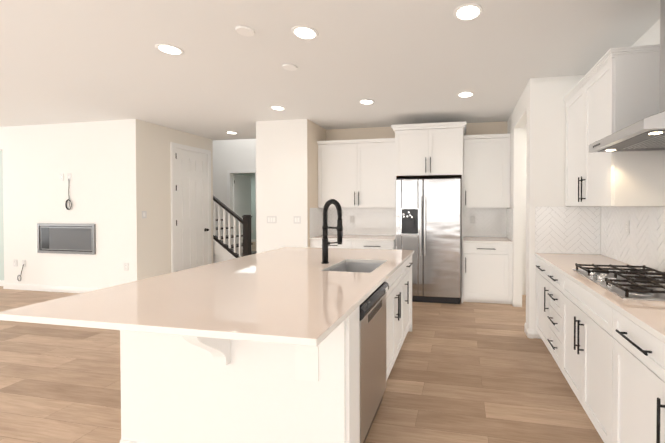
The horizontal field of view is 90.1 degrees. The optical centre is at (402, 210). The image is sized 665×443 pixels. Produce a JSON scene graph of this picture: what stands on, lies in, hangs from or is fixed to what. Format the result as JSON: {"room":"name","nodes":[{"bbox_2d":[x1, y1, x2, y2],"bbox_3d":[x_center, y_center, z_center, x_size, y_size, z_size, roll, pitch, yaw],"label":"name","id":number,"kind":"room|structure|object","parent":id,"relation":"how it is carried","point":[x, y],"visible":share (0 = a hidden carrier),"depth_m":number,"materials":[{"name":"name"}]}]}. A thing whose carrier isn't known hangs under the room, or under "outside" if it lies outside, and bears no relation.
{"room":"kitchen","nodes":[
{"label":"kitchen","id":0,"kind":"room"},
{"bbox_2d":[0,127,3,279],"bbox_3d":[-8.339,-0.045,5.967,3.120,2.770,0.260,0,1,10],"label":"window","id":1,"kind":"structure","parent":0,"point":[1,226],"depth_m":5.75,"materials":[{"name":"white glass"}]},
{"bbox_2d":[213,139,255,234],"bbox_3d":[-5.306,-1.353,9.745,7.710,5.300,0.120,0,1,10],"label":"wall","id":2,"kind":"structure","parent":0,"point":[236,154],"depth_m":9.68,"materials":[{"name":"white paint"}]},
{"bbox_2d":[233,174,250,242],"bbox_3d":[-5.004,0.092,10.179,0.045,2.380,0.800,0,1,10],"label":"door leaf","id":3,"kind":"structure","parent":2,"relation":"in","point":[241,195],"depth_m":10.10,"materials":[{"name":"white paint"}]},
{"bbox_2d":[227,170,256,250],"bbox_3d":[-4.708,0.053,9.581,1.030,2.490,0.017,0,1,10],"label":"doorway","id":4,"kind":"structure","parent":2,"relation":"in","point":[228,181],"depth_m":9.63,"materials":[{"name":"white paint"}]},
{"bbox_2d":[238,173,255,238],"bbox_3d":[-4.802,-0.123,12.819,7.590,2.770,0.120,0,1,10],"label":"wall","id":5,"kind":"structure","parent":0,"point":[253,217],"depth_m":12.96,"materials":[{"name":"white paint"}]},
{"bbox_2d":[256,121,263,252],"bbox_3d":[-1.935,-0.058,7.110,0.120,2.770,3.870,0,1,10],"label":"wall","id":6,"kind":"structure","parent":0,"point":[259,124],"depth_m":5.20,"materials":[{"name":"white paint"}]},
{"bbox_2d":[264,119,307,251],"bbox_3d":[-1.763,-0.040,5.537,0.730,2.770,0.840,0,1,10],"label":"wall","id":7,"kind":"structure","parent":0,"point":[281,175],"depth_m":5.12,"materials":[{"name":"white paint"}]},
{"bbox_2d":[267,216,275,222],"bbox_3d":[-2.081,0.149,5.166,0.167,0.118,0.009,0,1,10],"label":"light switch","id":8,"kind":"object","parent":7,"relation":"attached to","point":[271,219],"visible":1,"depth_m":5.16,"materials":[{"name":"white plastic"}]},
{"bbox_2d":[294,216,300,223],"bbox_3d":[-1.648,0.150,5.086,0.121,0.118,0.009,0,1,10],"label":"light switch","id":9,"kind":"object","parent":7,"relation":"attached to","point":[297,219],"visible":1,"depth_m":5.08,"materials":[{"name":"white plastic"}]},
{"bbox_2d":[0,242,603,442],"bbox_3d":[-3.276,1.403,4.816,13.900,0.100,15.900,0,1,10],"label":"floor","id":10,"kind":"structure","parent":0,"point":[470,372],"depth_m":2.57,"materials":[{"name":"brown wood"}]},
{"bbox_2d":[2,119,212,287],"bbox_3d":[-5.343,-0.047,6.086,2.730,2.770,1.580,0,1,10],"label":"wall block","id":11,"kind":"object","parent":10,"relation":"on","point":[120,181],"visible":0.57,"depth_m":5.30,"materials":[{"name":"white paint"}]},
{"bbox_2d":[3,283,101,292],"bbox_3d":[-5.487,1.297,5.317,2.730,0.100,0.014,0,1,10],"label":"baseboard","id":12,"kind":"structure","parent":11,"relation":"attached to","point":[48,288],"depth_m":5.38,"materials":[{"name":"white paint"}]},
{"bbox_2d":[37,223,95,254],"bbox_3d":[-5.497,0.462,5.306,1.170,0.490,0.019,0,1,10],"label":"fireplace","id":13,"kind":"object","parent":11,"relation":"attached to","point":[66,238],"visible":1,"depth_m":5.30,"materials":[{"name":"grey"}]},
{"bbox_2d":[67,173,70,180],"bbox_3d":[-5.423,-0.542,5.287,0.075,0.118,0.007,0,1,10],"label":"outlet","id":14,"kind":"object","parent":11,"relation":"attached to","point":[69,176],"visible":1,"depth_m":5.29,"materials":[{"name":"white plastic"}]},
{"bbox_2d":[65,179,71,209],"bbox_3d":[-5.425,-0.259,5.277,0.124,0.507,0.021,0,1,10],"label":"cord","id":15,"kind":"object","parent":14,"relation":"hanging from","point":[67,200],"visible":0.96,"depth_m":5.28,"materials":[{"name":"black plastic"}]},
{"bbox_2d":[124,263,127,270],"bbox_3d":[-4.341,0.890,5.104,0.075,0.118,0.007,0,1,10],"label":"outlet","id":16,"kind":"object","parent":11,"relation":"attached to","point":[125,266],"visible":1,"depth_m":5.10,"materials":[{"name":"white plastic"}]},
{"bbox_2d":[142,211,146,217],"bbox_3d":[-4.117,0.069,5.180,0.009,0.118,0.075,0,1,10],"label":"light switch","id":17,"kind":"object","parent":11,"relation":"attached to","point":[144,214],"visible":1,"depth_m":5.18,"materials":[{"name":"white plastic"}]},
{"bbox_2d":[170,142,211,272],"bbox_3d":[-3.909,0.074,6.092,0.086,2.529,0.900,0,1,10],"label":"door","id":18,"kind":"structure","parent":11,"relation":"attached to","point":[190,169],"depth_m":6.04,"materials":[{"name":"white paint"}]},
{"bbox_2d":[213,196,256,262],"bbox_3d":[-5.383,-0.503,7.383,4.898,3.737,1.013,0,1,10],"label":"stair","id":19,"kind":"structure","parent":10,"relation":"on","point":[227,245],"depth_m":6.61,"materials":[{"name":"white paint"}]},
{"bbox_2d":[88,251,413,442],"bbox_3d":[-0.733,0.936,2.616,1.358,0.886,2.375,0,1,10],"label":"kitchen island","id":20,"kind":"object","parent":10,"relation":"on","point":[262,347],"depth_m":1.69,"materials":[{"name":"white wood"}]},
{"bbox_2d":[0,247,411,346],"bbox_3d":[-0.878,0.478,2.594,1.600,0.030,2.520,0,1,10],"label":"island countertop","id":21,"kind":"structure","parent":20,"relation":"on","point":[286,296],"depth_m":1.70,"materials":[{"name":"white stone"}]},
{"bbox_2d":[321,199,342,263],"bbox_3d":[-0.598,0.182,2.766,0.232,0.557,0.158,0,1,10],"label":"faucet","id":22,"kind":"object","parent":21,"relation":"on","point":[325,227],"visible":1,"depth_m":2.80,"materials":[{"name":"black metal"}]},
{"bbox_2d":[328,259,379,270],"bbox_3d":[-0.383,0.604,2.743,0.424,0.250,0.594,0,1,10],"label":"sink","id":23,"kind":"object","parent":21,"relation":"in","point":[353,264],"depth_m":3.03,"materials":[{"name":"silver metal"}]},
{"bbox_2d":[360,282,388,442],"bbox_3d":[-0.458,0.948,2.084,0.633,0.872,0.602,0,1,10],"label":"dishwasher","id":24,"kind":"object","parent":20,"relation":"in","point":[372,347],"visible":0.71,"depth_m":1.96,"materials":[{"name":"grey metal"}]},
{"bbox_2d":[310,240,321,247],"bbox_3d":[-1.265,0.903,5.435,0.283,0.885,0.638,0,1,10],"label":"base cabinet","id":25,"kind":"object","parent":10,"relation":"on","point":[313,243],"depth_m":5.13,"materials":[{"name":"white paint"}]},
{"bbox_2d":[328,240,333,247],"bbox_3d":[-1.088,0.904,5.403,0.159,0.885,0.638,0,1,10],"label":"base cabinet","id":26,"kind":"object","parent":10,"relation":"on","point":[331,245],"depth_m":5.08,"materials":[{"name":"white paint"}]},
{"bbox_2d":[334,240,341,247],"bbox_3d":[-0.977,0.904,5.382,0.181,0.885,0.638,0,1,10],"label":"base cabinet","id":27,"kind":"object","parent":10,"relation":"on","point":[336,245],"depth_m":5.07,"materials":[{"name":"white paint"}]},
{"bbox_2d":[342,240,349,247],"bbox_3d":[-0.811,0.904,5.352,0.156,0.885,0.638,0,1,10],"label":"base cabinet","id":28,"kind":"object","parent":10,"relation":"on","point":[345,243],"depth_m":5.04,"materials":[{"name":"white paint"}]},
{"bbox_2d":[350,240,357,248],"bbox_3d":[-0.701,0.905,5.331,0.185,0.885,0.638,0,1,10],"label":"base cabinet","id":29,"kind":"object","parent":10,"relation":"on","point":[353,243],"depth_m":5.01,"materials":[{"name":"white paint"}]},
{"bbox_2d":[358,240,373,248],"bbox_3d":[-0.535,0.905,5.300,0.279,0.885,0.638,0,1,10],"label":"base cabinet","id":30,"kind":"object","parent":10,"relation":"on","point":[362,244],"depth_m":4.98,"materials":[{"name":"white paint"}]},
{"bbox_2d":[310,236,394,239],"bbox_3d":[-0.733,0.447,5.324,1.368,0.030,0.653,0,1,10],"label":"countertop","id":31,"kind":"structure","parent":30,"relation":"on","point":[311,237],"depth_m":5.15,"materials":[{"name":"white stone"}]},
{"bbox_2d":[374,240,377,248],"bbox_3d":[-0.401,0.905,5.276,0.142,0.885,0.638,0,1,10],"label":"base cabinet","id":32,"kind":"object","parent":10,"relation":"on","point":[375,241],"depth_m":4.95,"materials":[{"name":"white paint"}]},
{"bbox_2d":[378,240,389,248],"bbox_3d":[-0.257,0.906,5.249,0.280,0.885,0.638,0,1,10],"label":"base cabinet","id":33,"kind":"object","parent":10,"relation":"on","point":[382,244],"depth_m":4.93,"materials":[{"name":"white paint"}]},
{"bbox_2d":[390,240,394,249],"bbox_3d":[-0.126,0.906,5.225,0.136,0.885,0.638,0,1,10],"label":"base cabinet","id":34,"kind":"object","parent":10,"relation":"on","point":[392,242],"depth_m":4.90,"materials":[{"name":"white paint"}]},
{"bbox_2d":[391,121,465,302],"bbox_3d":[0.437,0.037,5.088,1.100,2.625,0.683,0,1,10],"label":"cabinet","id":35,"kind":"object","parent":10,"relation":"on","point":[428,150],"visible":0.94,"depth_m":4.78,"materials":[{"name":"white paint"}]},
{"bbox_2d":[396,178,460,303],"bbox_3d":[0.428,0.437,5.041,0.944,1.818,0.768,0,1,10],"label":"refrigerator","id":36,"kind":"object","parent":10,"relation":"on","point":[428,221],"visible":0.96,"depth_m":4.71,"materials":[{"name":"grey metal"}]},
{"bbox_2d":[412,296,459,303],"bbox_3d":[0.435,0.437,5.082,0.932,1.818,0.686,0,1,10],"label":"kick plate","id":37,"kind":"object","parent":36,"relation":"in","point":[430,299],"depth_m":4.73,"materials":[{"name":"metal"}]},
{"bbox_2d":[463,208,512,303],"bbox_3d":[1.277,0.657,4.944,0.688,1.388,0.676,0,1,10],"label":"cabinet","id":38,"kind":"object","parent":10,"relation":"on","point":[488,256],"visible":1,"depth_m":4.69,"materials":[{"name":"white paint"}]},
{"bbox_2d":[470,216,474,222],"bbox_3d":[1.146,0.152,5.294,0.075,0.118,0.007,0,1,10],"label":"outlet","id":39,"kind":"object","parent":38,"relation":"attached to","point":[472,219],"visible":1,"depth_m":5.29,"materials":[{"name":"white plastic"}]},
{"bbox_2d":[535,255,538,333],"bbox_3d":[1.719,0.927,3.329,0.633,0.885,0.158,0,1,10],"label":"base cabinet","id":40,"kind":"object","parent":10,"relation":"on","point":[537,256],"depth_m":3.38,"materials":[{"name":"white paint"}]},
{"bbox_2d":[539,259,542,339],"bbox_3d":[1.701,0.929,3.180,0.613,0.885,0.141,0,1,10],"label":"base cabinet","id":41,"kind":"object","parent":10,"relation":"on","point":[540,260],"depth_m":3.25,"materials":[{"name":"white paint"}]},
{"bbox_2d":[543,263,550,352],"bbox_3d":[1.640,0.932,2.903,0.633,0.885,0.141,0,1,10],"label":"base cabinet","id":42,"kind":"object","parent":10,"relation":"on","point":[546,266],"depth_m":3.02,"materials":[{"name":"white paint"}]},
{"bbox_2d":[551,267,554,359],"bbox_3d":[1.624,0.934,2.762,0.613,0.885,0.142,0,1,10],"label":"base cabinet","id":43,"kind":"object","parent":10,"relation":"on","point":[552,268],"depth_m":2.80,"materials":[{"name":"white paint"}]},
{"bbox_2d":[555,271,558,318],"bbox_3d":[1.599,0.936,2.623,0.613,0.885,0.141,0,1,10],"label":"base cabinet","id":44,"kind":"object","parent":10,"relation":"on","point":[556,272],"depth_m":2.70,"materials":[{"name":"white paint"}]},
{"bbox_2d":[555,271,566,379],"bbox_3d":[1.563,0.937,2.486,0.633,0.885,0.142,0,1,10],"label":"base cabinet","id":45,"kind":"object","parent":10,"relation":"on","point":[561,323],"depth_m":2.54,"materials":[{"name":"white paint"}]},
{"bbox_2d":[567,275,574,393],"bbox_3d":[1.506,0.941,2.175,0.633,0.885,0.208,0,1,10],"label":"base cabinet","id":46,"kind":"object","parent":10,"relation":"on","point":[570,282],"depth_m":2.35,"materials":[{"name":"white paint"}]},
{"bbox_2d":[575,283,578,399],"bbox_3d":[1.486,0.942,2.069,0.633,0.885,0.142,0,1,10],"label":"base cabinet","id":47,"kind":"object","parent":10,"relation":"on","point":[576,284],"depth_m":2.22,"materials":[{"name":"white paint"}]},
{"bbox_2d":[579,283,590,419],"bbox_3d":[1.467,0.943,1.965,0.633,0.885,0.213,0,1,10],"label":"base cabinet","id":48,"kind":"object","parent":10,"relation":"on","point":[584,295],"depth_m":2.07,"materials":[{"name":"white paint"}]},
{"bbox_2d":[591,291,606,442],"bbox_3d":[1.422,0.946,1.719,0.633,0.885,0.287,0,1,10],"label":"base cabinet","id":49,"kind":"object","parent":10,"relation":"on","point":[605,347],"depth_m":1.87,"materials":[{"name":"white paint"}]},
{"bbox_2d":[607,303,634,442],"bbox_3d":[1.389,0.948,1.539,0.633,0.885,0.195,0,1,10],"label":"base cabinet","id":50,"kind":"object","parent":10,"relation":"on","point":[620,329],"depth_m":1.62,"materials":[{"name":"white paint"}]},
{"bbox_2d":[535,251,664,338],"bbox_3d":[1.293,0.496,1.043,0.643,0.030,4.798,0,1,10],"label":"countertop","id":51,"kind":"structure","parent":50,"relation":"on","point":[650,314],"depth_m":1.84,"materials":[{"name":"white stone"}]},
{"bbox_2d":[573,263,664,300],"bbox_3d":[1.504,0.442,2.083,0.510,0.054,0.820,0,1,10],"label":"cooktop","id":52,"kind":"object","parent":51,"relation":"in","point":[634,283],"visible":1,"depth_m":2.05,"materials":[{"name":"silver metal"}]},
{"bbox_2d":[635,327,642,442],"bbox_3d":[1.368,0.950,1.372,0.613,0.885,0.142,0,1,10],"label":"base cabinet","id":53,"kind":"object","parent":10,"relation":"on","point":[638,330],"depth_m":1.45,"materials":[{"name":"white paint"}]},
{"bbox_2d":[643,327,658,442],"bbox_3d":[1.331,0.951,1.227,0.633,0.885,0.156,0,1,10],"label":"base cabinet","id":54,"kind":"object","parent":10,"relation":"on","point":[650,340],"depth_m":1.36,"materials":[{"name":"white paint"}]},
{"bbox_2d":[655,339,664,442],"bbox_3d":[1.311,0.953,1.116,0.633,0.885,0.184,0,1,10],"label":"base cabinet","id":55,"kind":"object","parent":10,"relation":"on","point":[659,427],"depth_m":1.28,"materials":[{"name":"white paint"}]},
{"bbox_2d":[0,0,659,139],"bbox_3d":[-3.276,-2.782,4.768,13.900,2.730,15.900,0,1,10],"label":"ceiling","id":56,"kind":"structure","parent":0,"point":[397,62],"depth_m":2.97,"materials":[{"name":"white paint"}]},
{"bbox_2d":[155,43,183,54],"bbox_3d":[-2.013,-1.390,2.812,0.206,0.007,0.206,0,1,10],"label":"recessed light","id":57,"kind":"object","parent":56,"relation":"in","point":[169,49],"visible":1,"depth_m":2.80,"materials":[{"name":"white paint"}]},
{"bbox_2d":[235,26,254,36],"bbox_3d":[-1.214,-1.384,2.513,0.140,0.014,0.140,0,1,10],"label":"ceiling detector","id":58,"kind":"object","parent":56,"relation":"attached to","point":[245,31],"visible":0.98,"depth_m":2.50,"materials":[{"name":"white paint"}]},
{"bbox_2d":[270,105,285,109],"bbox_3d":[-1.716,-1.409,4.476,0.206,0.007,0.206,0,1,10],"label":"recessed light","id":59,"kind":"object","parent":56,"relation":"in","point":[274,107],"visible":1,"depth_m":4.44,"materials":[{"name":"white paint"}]},
{"bbox_2d":[282,64,296,70],"bbox_3d":[-1.095,-1.391,3.162,0.140,0.014,0.140,0,1,10],"label":"ceiling detector","id":60,"kind":"object","parent":56,"relation":"attached to","point":[290,67],"visible":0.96,"depth_m":3.15,"materials":[{"name":"white paint"}]},
{"bbox_2d":[291,25,318,39],"bbox_3d":[-0.762,-1.387,2.541,0.206,0.007,0.206,0,1,10],"label":"recessed light","id":61,"kind":"object","parent":56,"relation":"in","point":[304,32],"visible":1,"depth_m":2.53,"materials":[{"name":"white paint"}]},
{"bbox_2d":[359,99,373,103],"bbox_3d":[-0.463,-1.406,4.214,0.206,0.007,0.206,0,1,10],"label":"recessed light","id":62,"kind":"object","parent":56,"relation":"in","point":[365,101],"visible":0.98,"depth_m":4.19,"materials":[{"name":"white paint"}]},
{"bbox_2d":[457,91,473,96],"bbox_3d":[0.767,-1.403,3.937,0.206,0.007,0.206,0,1,10],"label":"recessed light","id":63,"kind":"object","parent":56,"relation":"in","point":[466,94],"visible":1,"depth_m":3.92,"materials":[{"name":"white paint"}]},
{"bbox_2d":[453,3,482,20],"bbox_3d":[0.461,-1.384,2.275,0.206,0.007,0.206,0,1,10],"label":"recessed light","id":64,"kind":"object","parent":56,"relation":"in","point":[467,11],"visible":1,"depth_m":2.26,"materials":[{"name":"white paint"}]},
{"bbox_2d":[307,119,506,246],"bbox_3d":[0.101,-0.036,5.138,3.080,2.770,0.710,0,1,10],"label":"wall","id":65,"kind":"structure","parent":0,"point":[315,133],"depth_m":5.30,"materials":[{"name":"beige paint"}]},
{"bbox_2d":[336,123,526,294],"bbox_3d":[1.145,-0.038,5.367,5.050,2.770,0.120,0,1,10],"label":"wall","id":66,"kind":"structure","parent":0,"point":[524,214],"depth_m":5.16,"materials":[{"name":"white paint"}]},
{"bbox_2d":[317,142,360,207],"bbox_3d":[-1.013,-0.583,5.519,0.743,1.074,0.348,0,1,10],"label":"upper cabinet","id":67,"kind":"object","parent":66,"relation":"attached to","point":[357,173],"depth_m":5.35,"materials":[{"name":"white paint"}]},
{"bbox_2d":[361,138,394,207],"bbox_3d":[-0.399,-0.581,5.406,0.744,1.074,0.348,0,1,10],"label":"upper cabinet","id":68,"kind":"object","parent":66,"relation":"attached to","point":[377,156],"depth_m":5.23,"materials":[{"name":"white paint"}]},
{"bbox_2d":[463,133,510,207],"bbox_3d":[1.303,-0.593,5.073,0.688,1.105,0.386,0,1,10],"label":"upper cabinet","id":69,"kind":"object","parent":66,"relation":"attached to","point":[486,170],"visible":0.98,"depth_m":4.93,"materials":[{"name":"white paint"}]},
{"bbox_2d":[507,85,526,323],"bbox_3d":[1.589,-0.027,4.386,0.120,2.770,1.650,0,1,10],"label":"wall","id":70,"kind":"structure","parent":0,"point":[517,120],"depth_m":4.54,"materials":[{"name":"white paint"}]},
{"bbox_2d":[524,323,528,337],"bbox_3d":[1.368,1.317,3.572,0.014,0.100,0.180,0,1,10],"label":"baseboard","id":71,"kind":"structure","parent":70,"relation":"attached to","point":[526,329],"depth_m":3.55,"materials":[{"name":"white paint"}]},
{"bbox_2d":[527,75,600,338],"bbox_3d":[2.338,-0.015,3.348,1.970,2.770,0.120,0,1,10],"label":"wall","id":72,"kind":"structure","parent":0,"point":[540,109],"depth_m":3.44,"materials":[{"name":"white paint"}]},
{"bbox_2d":[529,329,533,338],"bbox_3d":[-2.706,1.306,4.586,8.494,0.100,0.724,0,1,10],"label":"trim","id":73,"kind":"structure","parent":72,"relation":"attached to","point":[531,333],"depth_m":3.46,"materials":[{"name":"white paint"}]},
{"bbox_2d":[624,220,629,233],"bbox_3d":[1.932,0.146,2.794,0.007,0.118,0.075,0,1,10],"label":"outlet","id":74,"kind":"object","parent":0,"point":[626,226],"visible":1,"depth_m":2.79,"materials":[{"name":"white plastic"}]},
{"bbox_2d":[601,19,664,206],"bbox_3d":[1.446,0.026,-0.250,0.120,2.770,7.280,0,1,10],"label":"wall","id":75,"kind":"structure","parent":0,"point":[651,36],"depth_m":2.47,"materials":[{"name":"white paint"}]},
{"bbox_2d":[563,44,664,205],"bbox_3d":[1.755,-0.597,2.825,0.386,1.125,1.100,0,1,10],"label":"upper cabinet","id":76,"kind":"object","parent":75,"relation":"attached to","point":[613,90],"visible":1,"depth_m":2.33,"materials":[{"name":"white paint"}]},
{"bbox_2d":[589,0,664,152],"bbox_3d":[1.534,-0.895,1.950,0.504,0.974,0.730,0,1,10],"label":"range hood","id":77,"kind":"object","parent":75,"relation":"attached to","point":[646,134],"visible":1,"depth_m":2.01,"materials":[{"name":"silver metal"}]}
]}

